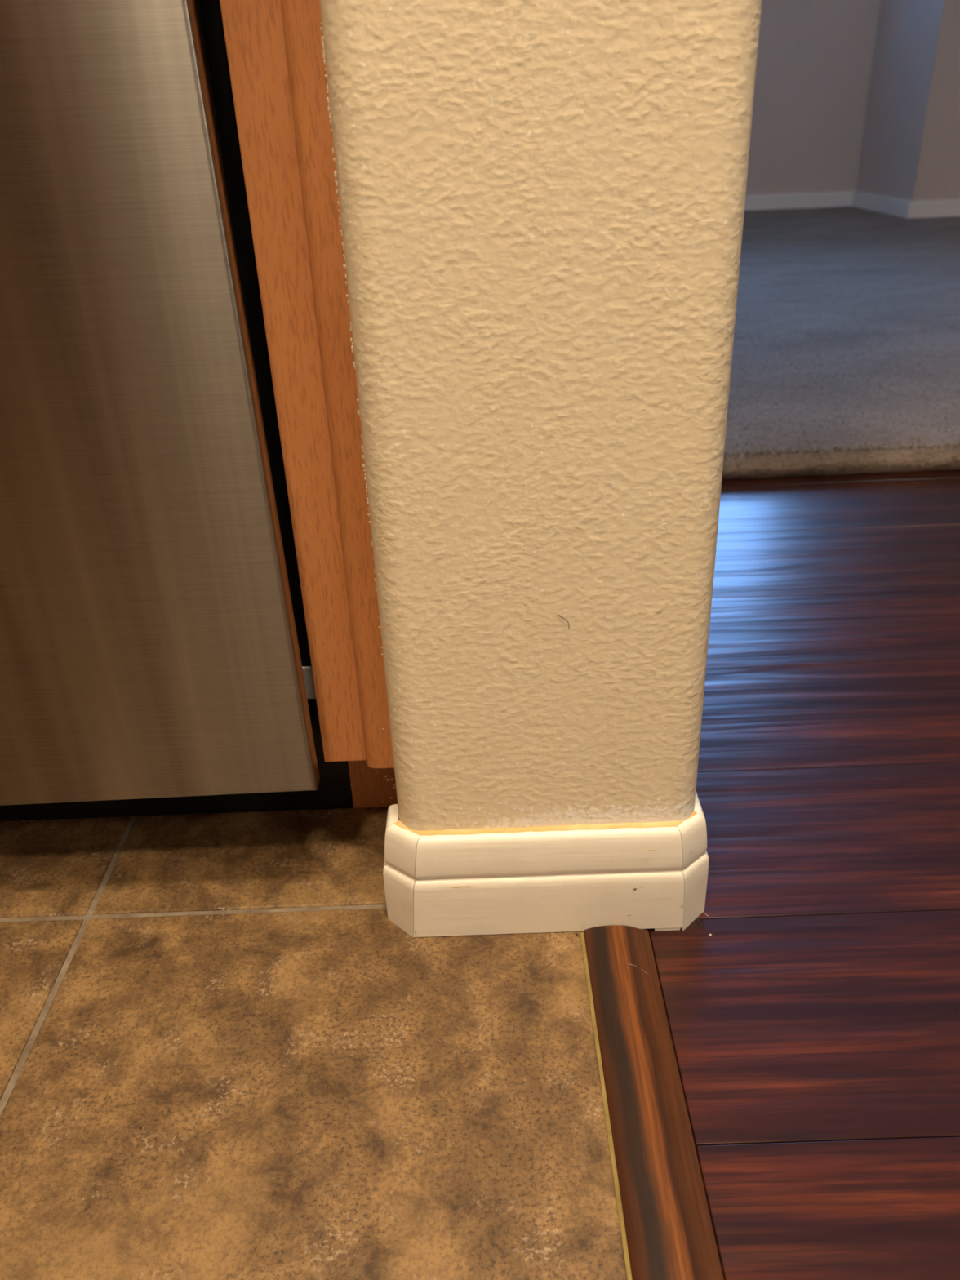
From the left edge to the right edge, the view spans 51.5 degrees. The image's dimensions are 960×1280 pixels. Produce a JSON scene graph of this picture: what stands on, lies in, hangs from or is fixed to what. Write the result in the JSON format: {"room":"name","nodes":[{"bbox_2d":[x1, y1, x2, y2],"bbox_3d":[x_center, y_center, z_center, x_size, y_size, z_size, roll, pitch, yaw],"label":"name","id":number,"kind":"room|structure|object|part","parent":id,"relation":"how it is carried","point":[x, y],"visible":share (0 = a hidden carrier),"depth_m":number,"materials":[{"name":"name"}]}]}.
{"room":"kitchen","nodes":[
{"label":"kitchen","id":0,"kind":"room"},
{"bbox_2d":[0,806,627,1279],"bbox_3d":[-1.224,0.723,-0.045,2.625,0.030,3.340,-2,29,0],"label":"floor tile","id":1,"kind":"structure","parent":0,"point":[316,1087],"depth_m":0.65,"materials":[{"name":"brown tile"}]},
{"bbox_2d":[0,0,353,821],"bbox_3d":[-0.440,-0.310,0.841,0.619,0.865,0.690,-2,29,0],"label":"dishwasher","id":2,"kind":"object","parent":1,"relation":"on","point":[155,656],"visible":0.69,"depth_m":0.62,"materials":[{"name":"silver metal"}]},
{"bbox_3d":[-0.416,0.110,0.857,0.605,0.112,0.008,-2,29,0],"label":"toe panel","id":3,"kind":"part","parent":2,"relation":"part of","materials":[{"name":"black plastic"}]},
{"bbox_2d":[219,0,397,808],"bbox_3d":[-0.108,-0.360,0.892,0.058,0.878,0.672,-2,29,0],"label":"cabinet end panel","id":4,"kind":"object","parent":1,"relation":"on","point":[275,48],"visible":0.73,"depth_m":0.62,"materials":[{"name":"orange wood"}]},
{"bbox_3d":[-0.090,-0.245,0.578,0.024,0.778,0.008,-2,29,0],"label":"scribe moulding","id":5,"kind":"part","parent":4,"relation":"part of","materials":[{"name":"orange wood"}]},
{"bbox_2d":[320,0,762,831],"bbox_3d":[0.002,-1.055,0.547,0.216,2.460,0.860,-2,29,0],"label":"wall partition","id":6,"kind":"structure","parent":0,"point":[542,202],"depth_m":0.55,"materials":[{"name":"beige paint"}]},
{"bbox_2d":[382,790,708,937],"bbox_3d":[0.044,-0.031,1.102,0.242,0.094,0.874,-2,29,0],"label":"baseboard","id":7,"kind":"structure","parent":6,"relation":"attached to","point":[578,877],"depth_m":0.72,"materials":[{"name":"white paint"}]},
{"bbox_2d":[581,469,959,1279],"bbox_3d":[1.672,0.559,0.031,3.175,0.027,3.560,-2,29,0],"label":"floor","id":8,"kind":"structure","parent":0,"point":[815,1031],"depth_m":0.77,"materials":[{"name":"brown wood"}]},
{"bbox_2d":[580,924,724,1279],"bbox_3d":[0.116,0.842,-0.391,0.052,0.018,2.586,-2,29,0],"label":"trim","id":9,"kind":"structure","parent":8,"relation":"on","point":[667,1229],"depth_m":0.60,"materials":[{"name":"brown wood"}]},
{"bbox_2d":[746,0,880,195],"bbox_3d":[0.152,-2.966,4.006,3.000,2.460,0.100,-2,29,0],"label":"wall","id":10,"kind":"structure","parent":0,"point":[815,60],"depth_m":4.30,"materials":[{"name":"beige paint"}]},
{"bbox_2d":[744,191,853,210],"bbox_3d":[0.246,-1.928,4.513,2.900,0.086,0.014,-2,29,0],"label":"baseboard","id":11,"kind":"structure","parent":10,"relation":"attached to","point":[844,198],"depth_m":4.49,"materials":[{"name":"white paint"}]},
{"bbox_2d":[721,206,959,479],"bbox_3d":[1.018,-1.103,3.046,4.400,0.058,3.400,-2,29,0],"label":"floor","id":12,"kind":"structure","parent":0,"point":[846,353],"depth_m":2.17,"materials":[{"name":"grey carpet"}]},
{"bbox_2d":[855,0,944,201],"bbox_3d":[1.731,-2.905,3.771,0.110,2.460,0.602,-5,29,-5],"label":"wall","id":13,"kind":"structure","parent":0,"point":[907,35],"depth_m":4.07,"materials":[{"name":"beige paint"}]},
{"bbox_2d":[851,191,911,217],"bbox_3d":[1.718,-1.862,4.279,0.015,0.086,0.525,-5,29,-5],"label":"baseboard","id":14,"kind":"structure","parent":13,"relation":"attached to","point":[883,204],"depth_m":4.25,"materials":[{"name":"white paint"}]},
{"bbox_2d":[912,0,959,200],"bbox_3d":[2.435,-2.809,3.542,1.443,2.460,0.100,-2,29,0],"label":"wall","id":15,"kind":"structure","parent":0,"point":[938,173],"depth_m":3.91,"materials":[{"name":"beige paint"}]},
{"bbox_2d":[907,199,959,217],"bbox_3d":[2.471,-1.768,4.050,1.459,0.086,0.014,-2,29,0],"label":"baseboard","id":16,"kind":"structure","parent":15,"relation":"attached to","point":[934,208],"depth_m":4.04,"materials":[{"name":"white paint"}]}
]}

